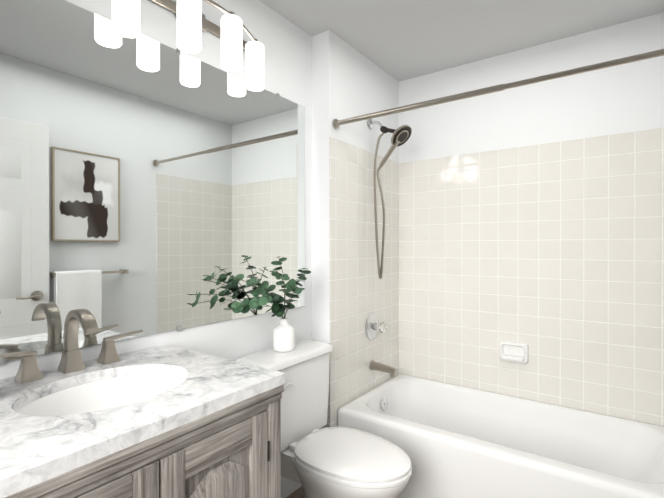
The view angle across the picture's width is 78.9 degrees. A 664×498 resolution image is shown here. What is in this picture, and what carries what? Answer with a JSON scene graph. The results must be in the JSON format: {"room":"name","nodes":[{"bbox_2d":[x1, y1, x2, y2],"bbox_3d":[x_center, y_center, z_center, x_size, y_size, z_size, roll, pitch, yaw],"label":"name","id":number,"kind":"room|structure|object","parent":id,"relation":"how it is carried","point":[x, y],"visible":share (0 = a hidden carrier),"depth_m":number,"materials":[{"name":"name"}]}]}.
{"room":"bathroom","nodes":[
{"label":"bathroom","id":0,"kind":"room"},
{"bbox_2d":[0,0,311,497],"bbox_3d":[-0.904,0.052,1.222,0.120,2.440,2.560,0,0,36],"label":"wall","id":1,"kind":"structure","parent":0,"point":[286,43],"depth_m":1.85,"materials":[{"name":"white paint"}]},
{"bbox_2d":[0,0,304,364],"bbox_3d":[-0.609,-0.226,1.520,0.008,1.083,1.590,0,0,36],"label":"mirror","id":2,"kind":"object","parent":1,"relation":"attached to","point":[149,186],"visible":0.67,"depth_m":1.39,"materials":[{"name":"clear glass"}]},
{"bbox_2d":[112,0,263,91],"bbox_3d":[-0.487,-0.831,1.540,0.181,0.237,0.747,0,0,36],"label":"sconce","id":3,"kind":"object","parent":1,"relation":"attached to","point":[193,23],"visible":1,"depth_m":1.52,"materials":[{"name":"white glass"}]},
{"bbox_2d":[286,486,303,497],"bbox_3d":[0.091,1.297,1.099,1.887,0.050,3.510,0,0,36],"label":"floor","id":4,"kind":"structure","parent":0,"point":[298,493],"depth_m":2.08,"materials":[{"name":"tile"}]},
{"bbox_2d":[0,309,284,497],"bbox_3d":[-0.603,0.723,1.020,0.603,1.099,0.777,0,0,36],"label":"bathroom vanity","id":5,"kind":"object","parent":4,"relation":"on","point":[165,421],"visible":1,"depth_m":0.98,"materials":[{"name":"white stone"}]},
{"bbox_2d":[0,309,142,382],"bbox_3d":[-0.726,0.265,1.160,0.162,0.184,0.412,0,0,36],"label":"faucet","id":6,"kind":"object","parent":5,"relation":"on","point":[71,368],"depth_m":1.17,"materials":[{"name":"silver metal"}]},
{"bbox_2d":[17,374,184,415],"bbox_3d":[-0.581,0.488,1.057,0.376,0.200,0.467,0,0,36],"label":"sink","id":7,"kind":"object","parent":5,"relation":"in","point":[106,391],"depth_m":1.18,"materials":[{"name":"white ceramic"}]},
{"bbox_2d":[236,340,411,497],"bbox_3d":[-0.001,0.873,1.748,0.724,0.793,0.494,0,0,36],"label":"toilet","id":8,"kind":"object","parent":4,"relation":"on","point":[332,462],"visible":0.75,"depth_m":1.72,"materials":[{"name":"white ceramic"}]},
{"bbox_2d":[224,256,310,351],"bbox_3d":[-0.263,0.254,1.765,0.200,0.445,0.494,0,0,36],"label":"vase","id":9,"kind":"object","parent":8,"relation":"on","point":[284,335],"visible":1,"depth_m":1.81,"materials":[{"name":"white ceramic"}]},
{"bbox_2d":[338,374,663,497],"bbox_3d":[0.863,1.069,2.077,1.510,0.400,0.760,0,0,36],"label":"bathtub","id":10,"kind":"object","parent":4,"relation":"on","point":[453,441],"visible":0.9,"depth_m":2.01,"materials":[{"name":"white ceramic"}]},
{"bbox_2d":[312,30,398,428],"bbox_3d":[0.130,0.047,2.567,0.237,2.440,0.830,0,0,36],"label":"wall","id":11,"kind":"structure","parent":0,"point":[348,81],"depth_m":2.22,"materials":[{"name":"white paint"}]},
{"bbox_2d":[329,136,398,426],"bbox_3d":[0.227,0.332,2.494,0.008,1.870,0.822,0,0,36],"label":"wall tile","id":12,"kind":"structure","parent":11,"relation":"attached to","point":[360,291],"depth_m":2.39,"materials":[{"name":"beige tile"}]},
{"bbox_2d":[365,313,387,339],"bbox_3d":[0.292,0.482,2.490,0.101,0.168,0.168,0,0,36],"label":"tub valve","id":13,"kind":"object","parent":12,"relation":"attached to","point":[373,326],"visible":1,"depth_m":2.48,"materials":[{"name":"silver metal"}]},
{"bbox_2d":[370,360,396,377],"bbox_3d":[0.318,0.735,2.472,0.166,0.076,0.060,0,0,36],"label":"tub spout","id":14,"kind":"object","parent":12,"relation":"attached to","point":[377,366],"visible":1,"depth_m":2.45,"materials":[{"name":"silver metal"}]},
{"bbox_2d":[368,119,411,278],"bbox_3d":[0.345,-0.311,2.422,0.263,0.996,0.143,0,0,36],"label":"shower head","id":15,"kind":"object","parent":11,"relation":"attached to","point":[401,135],"visible":1,"depth_m":2.45},
{"bbox_2d":[333,49,663,127],"bbox_3d":[0.636,-0.680,1.753,1.512,0.052,0.052,0,0,36],"label":"shower rail","id":16,"kind":"object","parent":11,"relation":"attached to","point":[337,123],"visible":0.98,"depth_m":1.69,"materials":[{"name":"silver metal"}]},
{"bbox_2d":[259,0,663,81],"bbox_3d":[0.091,-1.193,1.090,1.887,0.050,3.510,0,0,36],"label":"ceiling","id":17,"kind":"structure","parent":0,"point":[399,40],"depth_m":2.10,"materials":[{"name":"white paint"}]},
{"bbox_2d":[399,12,663,162],"bbox_3d":[1.077,0.047,2.474,1.887,2.440,0.120,0,0,36],"label":"wall","id":18,"kind":"structure","parent":0,"point":[627,97],"depth_m":2.30,"materials":[{"name":"white paint"}]},
{"bbox_2d":[399,127,663,425],"bbox_3d":[1.087,0.333,2.389,1.530,1.870,0.008,0,0,36],"label":"wall tile","id":19,"kind":"structure","parent":18,"relation":"attached to","point":[551,254],"depth_m":2.30,"materials":[{"name":"beige tile"}]},
{"bbox_2d":[499,340,528,363],"bbox_3d":[1.064,0.608,2.369,0.160,0.116,0.052,0,0,36],"label":"soap dish","id":20,"kind":"object","parent":19,"relation":"attached to","point":[516,352],"visible":1,"depth_m":2.37,"materials":[{"name":"white ceramic"}]}
]}

